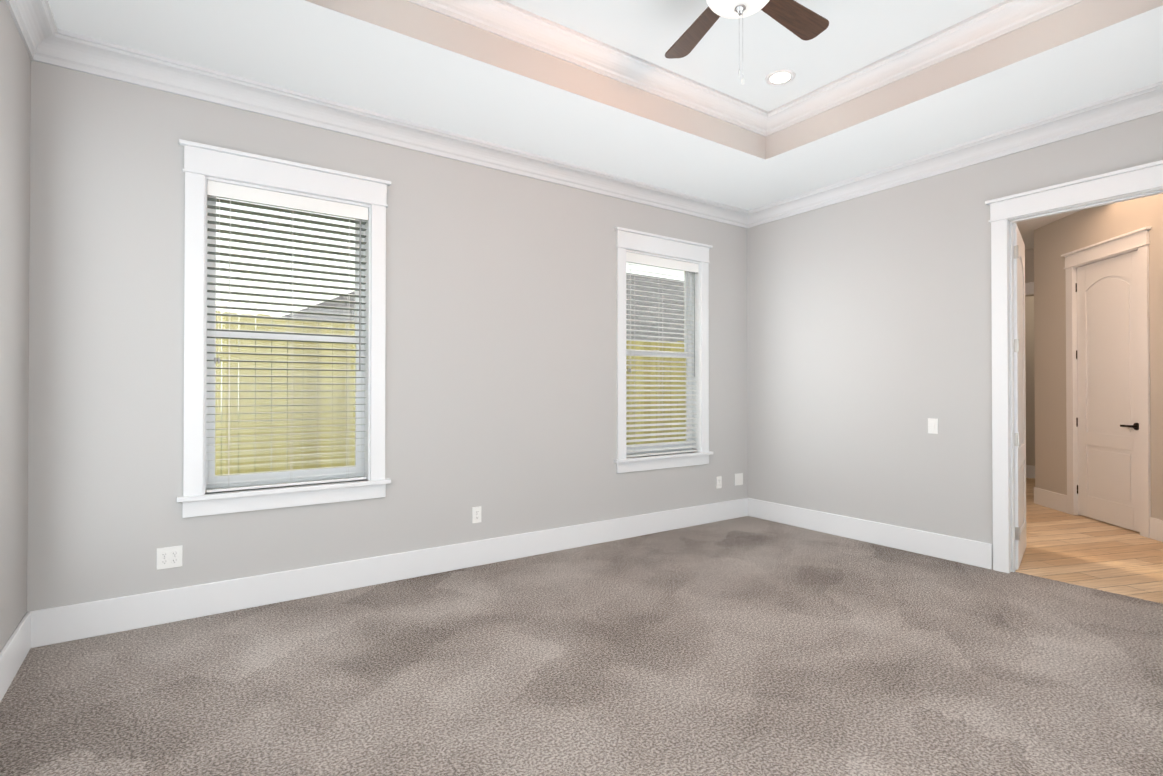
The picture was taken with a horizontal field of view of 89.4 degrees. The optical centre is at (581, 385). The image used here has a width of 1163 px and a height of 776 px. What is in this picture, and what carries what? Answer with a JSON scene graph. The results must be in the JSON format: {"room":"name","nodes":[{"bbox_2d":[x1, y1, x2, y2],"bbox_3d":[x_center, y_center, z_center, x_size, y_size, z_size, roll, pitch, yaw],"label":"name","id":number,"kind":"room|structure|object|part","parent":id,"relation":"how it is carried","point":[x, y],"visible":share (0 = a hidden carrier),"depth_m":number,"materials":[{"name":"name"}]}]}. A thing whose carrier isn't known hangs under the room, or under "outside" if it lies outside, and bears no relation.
{"room":"empty bedroom","nodes":[
{"label":"empty bedroom","id":0,"kind":"room"},
{"bbox_2d":[0,0,30,651],"bbox_3d":[-1.510,-0.449,1.042,0.120,3.450,4.420,0,-1,-35],"label":"wall","id":1,"kind":"structure","parent":0,"point":[15,91],"depth_m":2.62,"materials":[{"name":"paint"}]},
{"bbox_2d":[0,610,35,701],"bbox_3d":[-1.483,1.186,1.116,0.021,0.180,4.230,0,-1,-35],"label":"baseboard","id":2,"kind":"structure","parent":1,"relation":"attached to","point":[13,654],"depth_m":2.62,"materials":[{"name":"white paint"}]},
{"bbox_2d":[5,0,60,59],"bbox_3d":[-1.445,-1.686,1.164,0.115,0.135,4.050,0,-1,-35],"label":"crown molding","id":3,"kind":"structure","parent":1,"relation":"attached to","point":[45,38],"depth_m":2.76,"materials":[{"name":"white paint"}]},
{"bbox_2d":[27,60,747,611],"bbox_3d":[-0.568,-0.423,4.479,5.580,3.450,0.160,0,-1,-35],"label":"wall","id":4,"kind":"structure","parent":0,"point":[501,358],"depth_m":3.88,"materials":[{"name":"paint"}]},
{"bbox_2d":[156,545,182,569],"bbox_3d":[-2.245,0.940,3.205,0.116,0.115,0.009,0,-1,-35],"label":"electrical outlet","id":5,"kind":"object","parent":4,"relation":"attached to","point":[169,557],"visible":1,"depth_m":3.20,"materials":[{"name":"white plastic"}]},
{"bbox_2d":[177,139,390,517],"bbox_3d":[-1.778,-0.304,3.608,1.156,2.074,0.203,0,-1,-35],"label":"window","id":6,"kind":"structure","parent":4,"relation":"in","point":[201,161],"depth_m":3.50,"materials":[{"name":"white paint"}]},
{"bbox_3d":[-1.821,-0.279,3.670,0.920,1.790,0.052,0,-1,-35],"label":"frame","id":7,"kind":"part","parent":6,"relation":"part of","materials":[{"name":"white plastic"}]},
{"bbox_3d":[-1.822,-0.287,3.671,0.794,1.651,0.028,0,-1,-35],"label":"glass","id":8,"kind":"part","parent":6,"relation":"part of","materials":[{"name":"clear glass"}]},
{"bbox_2d":[203,176,370,493],"bbox_3d":[-1.777,-0.280,3.607,0.920,1.790,0.106,0,-1,-35],"label":"liner","id":9,"kind":"object","parent":6,"relation":"attached to","point":[367,326],"visible":0.69,"depth_m":3.82,"materials":[{"name":"white paint"}]},
{"bbox_2d":[206,180,367,492],"bbox_3d":[-1.773,-0.273,3.601,0.884,1.769,0.070,0,-1,-35],"label":"window blind","id":10,"kind":"object","parent":6,"relation":"attached to","point":[243,193],"visible":0.85,"depth_m":3.57,"materials":[{"name":"white plastic"}]},
{"bbox_2d":[215,197,219,357],"bbox_3d":[-2.079,-0.629,3.359,0.018,0.945,0.002,0,-1,-35],"label":"cord","id":11,"kind":"object","parent":10,"relation":"hanging from","point":[219,197],"depth_m":3.36,"materials":[{"name":"white fabric"}]},
{"bbox_2d":[228,199,230,486],"bbox_3d":[-2.032,-0.241,3.397,0.002,1.671,0.002,0,-1,-35],"label":"cord","id":12,"kind":"object","parent":10,"relation":"hanging from","point":[230,199],"depth_m":3.40,"materials":[{"name":"white fabric"}]},
{"bbox_2d":[214,220,360,370],"bbox_3d":[-1.760,-0.582,3.579,0.806,0.975,0.014,0,-1,-35],"label":"tassels","id":13,"kind":"object","parent":10,"relation":"hanging from","point":[216,359],"visible":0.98,"depth_m":3.80,"materials":[{"name":"grey"}]},
{"bbox_2d":[290,213,292,481],"bbox_3d":[-1.762,-0.240,3.584,0.002,1.671,0.002,0,-1,-35],"label":"cord","id":14,"kind":"object","parent":10,"relation":"hanging from","point":[292,331],"depth_m":3.58,"materials":[{"name":"white fabric"}]},
{"bbox_2d":[346,218,349,477],"bbox_3d":[-1.491,-0.238,3.771,0.002,1.671,0.002,0,-1,-35],"label":"cord","id":15,"kind":"object","parent":10,"relation":"hanging from","point":[349,218],"depth_m":3.78,"materials":[{"name":"white fabric"}]},
{"bbox_2d":[28,30,748,227],"bbox_3d":[-0.489,-1.661,4.375,5.340,0.135,0.115,0,-1,-35],"label":"crown molding","id":16,"kind":"structure","parent":4,"relation":"attached to","point":[80,53],"depth_m":3.69,"materials":[{"name":"white paint"}]},
{"bbox_2d":[36,498,747,646],"bbox_3d":[-0.517,1.211,4.392,5.340,0.180,0.021,0,-1,-35],"label":"baseboard","id":17,"kind":"structure","parent":4,"relation":"attached to","point":[49,626],"depth_m":3.67,"materials":[{"name":"white paint"}]},
{"bbox_2d":[472,506,480,522],"bbox_3d":[-0.753,0.935,4.237,0.070,0.115,0.009,0,-1,-35],"label":"electrical outlet","id":18,"kind":"object","parent":4,"relation":"attached to","point":[476,514],"visible":1,"depth_m":4.23,"materials":[{"name":"white plastic"}]},
{"bbox_2d":[614,227,712,472],"bbox_3d":[0.718,-0.290,5.335,1.156,2.074,0.203,0,-1,-35],"label":"window","id":19,"kind":"structure","parent":4,"relation":"in","point":[639,241],"depth_m":5.32,"materials":[{"name":"white paint"}]},
{"bbox_3d":[0.674,-0.274,5.398,0.794,1.651,0.028,0,-1,-35],"label":"glass","id":20,"kind":"part","parent":19,"relation":"part of","materials":[{"name":"clear glass"}]},
{"bbox_3d":[0.675,-0.266,5.397,0.920,1.790,0.052,0,-1,-35],"label":"frame","id":21,"kind":"part","parent":19,"relation":"part of","materials":[{"name":"white plastic"}]},
{"bbox_2d":[626,252,698,456],"bbox_3d":[0.723,-0.260,5.328,0.884,1.769,0.070,0,-1,-35],"label":"window blind","id":22,"kind":"object","parent":19,"relation":"attached to","point":[660,262],"visible":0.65,"depth_m":5.31,"materials":[{"name":"white plastic"}]},
{"bbox_2d":[630,262,630,367],"bbox_3d":[0.417,-0.615,5.085,0.018,0.945,0.002,0,-1,-35],"label":"cord","id":23,"kind":"object","parent":22,"relation":"hanging from","point":[630,314],"visible":1,"depth_m":5.08,"materials":[{"name":"white fabric"}]},
{"bbox_2d":[628,273,694,376],"bbox_3d":[0.736,-0.569,5.306,0.806,0.975,0.014,0,-1,-35],"label":"tassels","id":24,"kind":"object","parent":22,"relation":"hanging from","point":[629,369],"visible":0.98,"depth_m":5.53,"materials":[{"name":"grey"}]},
{"bbox_2d":[626,249,700,451],"bbox_3d":[0.719,-0.267,5.333,0.920,1.790,0.106,0,-1,-35],"label":"liner","id":25,"kind":"object","parent":19,"relation":"attached to","point":[697,406],"visible":0.31,"depth_m":5.56,"materials":[{"name":"white paint"}]},
{"bbox_2d":[716,476,721,488],"bbox_3d":[1.329,0.939,5.678,0.070,0.115,0.009,0,-1,-35],"label":"electrical outlet","id":26,"kind":"object","parent":4,"relation":"attached to","point":[718,481],"visible":1,"depth_m":5.67,"materials":[{"name":"white plastic"}]},
{"bbox_2d":[735,473,742,485],"bbox_3d":[1.564,0.935,5.842,0.116,0.115,0.006,0,-1,-35],"label":"outlet","id":27,"kind":"object","parent":4,"relation":"attached to","point":[738,478],"visible":1,"depth_m":5.84,"materials":[{"name":"white plastic"}]},
{"bbox_2d":[0,516,1162,775],"bbox_3d":[0.701,1.338,2.631,5.340,0.100,4.300,0,-1,-35],"label":"floor carpet","id":28,"kind":"object","parent":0,"point":[746,646],"visible":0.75,"depth_m":2.60,"materials":[{"name":"grey carpet"}]},
{"bbox_2d":[49,0,1162,209],"bbox_3d":[0.701,-1.892,2.656,5.340,0.300,4.300,0,-1,-35],"label":"ceiling","id":29,"kind":"structure","parent":0,"point":[306,47],"depth_m":3.44,"materials":[{"name":"paint"}]},
{"bbox_2d":[406,0,769,136],"bbox_3d":[0.094,-1.973,3.534,3.280,0.125,0.105,0,-1,-35],"label":"crown molding","id":30,"kind":"structure","parent":29,"relation":"attached to","point":[504,19],"depth_m":3.54,"materials":[{"name":"white paint"}]},
{"bbox_2d":[766,0,1084,134],"bbox_3d":[2.003,-1.972,3.563,0.105,0.125,2.010,0,-1,-35],"label":"crown molding","id":31,"kind":"structure","parent":29,"relation":"attached to","point":[1005,17],"depth_m":3.53,"materials":[{"name":"white paint"}]},
{"bbox_2d":[502,0,1005,111],"bbox_3d":[0.689,-2.102,2.674,5.580,0.120,4.580,0,-1,-35],"label":"ceiling","id":32,"kind":"structure","parent":0,"point":[757,48],"depth_m":3.42,"materials":[{"name":"paint"}]},
{"bbox_2d":[665,0,828,84],"bbox_3d":[0.745,-1.694,2.667,1.191,0.695,1.235,0,-1,-35],"label":"fan","id":33,"kind":"object","parent":32,"relation":"hanging from","point":[802,22],"visible":1,"depth_m":2.89,"materials":[{"name":"brown wood"}]},
{"bbox_3d":[0.712,-1.738,2.638,0.310,0.092,0.310,0,-1,-35],"label":"lamp shade","id":34,"kind":"part","parent":33,"relation":"part of","materials":[{"name":"white glass"}]},
{"bbox_2d":[765,69,795,85],"bbox_3d":[1.312,-2.029,3.882,0.190,0.008,0.190,0,-1,-35],"label":"recessed light","id":35,"kind":"object","parent":32,"relation":"in","point":[779,77],"visible":1,"depth_m":3.88,"materials":[{"name":"white paint"}]},
{"bbox_2d":[747,112,1162,568],"bbox_3d":[2.980,-0.425,4.148,0.120,3.450,4.420,0,-1,-35],"label":"wall","id":36,"kind":"structure","parent":0,"point":[869,335],"depth_m":4.74,"materials":[{"name":"paint"}]},
{"bbox_2d":[748,498,991,569],"bbox_3d":[2.291,1.216,5.011,0.017,0.180,2.115,0,-1,-35],"label":"baseboard","id":37,"kind":"structure","parent":36,"relation":"attached to","point":[961,550],"depth_m":4.79,"materials":[{"name":"white paint"}]},
{"bbox_2d":[928,418,937,433],"bbox_3d":[2.671,0.312,4.473,0.012,0.115,0.070,0,-1,-35],"label":"light switch","id":38,"kind":"object","parent":36,"relation":"attached to","point":[932,426],"visible":1,"depth_m":4.47,"materials":[{"name":"white plastic"}]},
{"bbox_2d":[749,81,1162,227],"bbox_3d":[2.853,-1.663,4.136,0.115,0.135,4.050,0,-1,-35],"label":"crown molding","id":39,"kind":"structure","parent":36,"relation":"attached to","point":[1147,100],"depth_m":4.16,"materials":[{"name":"white paint"}]},
{"bbox_2d":[1013,224,1026,568],"bbox_3d":[3.281,0.080,4.434,0.799,2.420,0.288,0,-1,-35],"label":"bedroom door","id":40,"kind":"structure","parent":36,"relation":"in","point":[1019,395],"depth_m":4.32,"materials":[{"name":"white paint"}]},
{"bbox_2d":[985,160,1162,572],"bbox_3d":[3.219,-0.003,3.763,0.169,2.600,1.050,0,-1,-35],"label":"door frame","id":41,"kind":"structure","parent":36,"relation":"attached to","point":[1130,180],"depth_m":4.08,"materials":[{"name":"white paint"}]},
{"bbox_2d":[1025,248,1034,465],"bbox_3d":[6.936,-0.213,5.740,0.120,3.050,6.300,0,-1,-35],"label":"wall","id":42,"kind":"structure","parent":0,"point":[1030,364],"depth_m":7.44,"materials":[{"name":"grey paint"}]},
{"bbox_2d":[1025,282,1034,477],"bbox_3d":[6.868,0.001,5.692,0.045,2.620,6.300,0,-1,-35],"label":"trim","id":43,"kind":"structure","parent":42,"relation":"attached to","point":[1029,290],"depth_m":7.40,"materials":[{"name":"white paint"}]},
{"bbox_2d":[1016,209,1082,249],"bbox_3d":[6.253,-1.942,5.281,6.540,0.400,6.300,0,-1,-35],"label":"ceiling","id":44,"kind":"structure","parent":0,"point":[1027,228],"depth_m":6.39,"materials":[{"name":"paint"}]},
{"bbox_2d":[1010,572,1162,606],"bbox_3d":[3.216,1.347,3.751,0.070,0.100,0.850,0,-1,-35],"label":"threshold","id":45,"kind":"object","parent":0,"point":[1095,590],"depth_m":3.73,"materials":[{"name":"brown wood"}]},
{"bbox_2d":[1015,478,1162,603],"bbox_3d":[6.233,1.358,5.242,6.590,0.100,6.300,0,-1,-35],"label":"floor","id":46,"kind":"structure","parent":0,"point":[1084,551],"depth_m":4.52,"materials":[{"name":"brown wood"}]},
{"bbox_2d":[1034,194,1162,519],"bbox_3d":[4.928,-0.218,5.072,0.120,3.050,3.000,0,0,7],"label":"wall","id":47,"kind":"structure","parent":0,"point":[1054,241],"depth_m":6.10,"materials":[{"name":"grey paint"}]},
{"bbox_2d":[1034,226,1162,541],"bbox_3d":[4.860,-0.023,5.079,2.018,2.659,2.239,0,-1,-35],"label":"door frame","id":48,"kind":"structure","parent":47,"relation":"attached to","point":[1122,244],"depth_m":5.38,"materials":[{"name":"white paint"}]},
{"bbox_2d":[1075,250,1139,531],"bbox_3d":[4.962,0.056,5.529,0.566,2.485,0.637,0,-1,-35],"label":"hall door","id":49,"kind":"structure","parent":47,"relation":"in","point":[1107,422],"depth_m":5.51,"materials":[{"name":"white paint"}]},
{"label":"outside","id":50,"kind":"structure","parent":0,"visible":0},
{"bbox_2d":[221,411,238,473],"bbox_3d":[-10.228,1.689,22.525,70.000,0.200,40.540,0,-1,-35],"label":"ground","id":51,"kind":"structure","parent":50,"point":[238,445],"depth_m":14.39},
{"bbox_2d":[255,341,346,469],"bbox_3d":[0.256,0.421,16.132,16.040,2.260,9.000,0,-1,-35],"label":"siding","id":52,"kind":"object","parent":51,"relation":"on","point":[287,400],"depth_m":8.22,"materials":[{"name":"yellow wood"}]},
{"bbox_2d":[255,273,683,348],"bbox_3d":[0.256,-1.970,16.150,16.940,2.522,9.900,0,-1,-35],"label":"roof","id":53,"kind":"structure","parent":52,"relation":"on","point":[351,312],"depth_m":12.85,"materials":[{"name":"grey"}]},
{"bbox_2d":[221,321,346,361],"bbox_3d":[0.254,-0.634,16.126,16.960,0.170,9.920,0,-1,-35],"label":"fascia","id":54,"kind":"object","parent":53,"relation":"attached to","point":[287,331],"depth_m":7.57,"materials":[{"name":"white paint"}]},
{"bbox_2d":[215,311,685,475],"bbox_3d":[-0.944,0.394,7.370,20.018,2.180,0.054,0,-1,-35],"label":"fence","id":55,"kind":"object","parent":51,"relation":"on","point":[280,452],"depth_m":6.00,"materials":[{"name":"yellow wood"}]}
]}

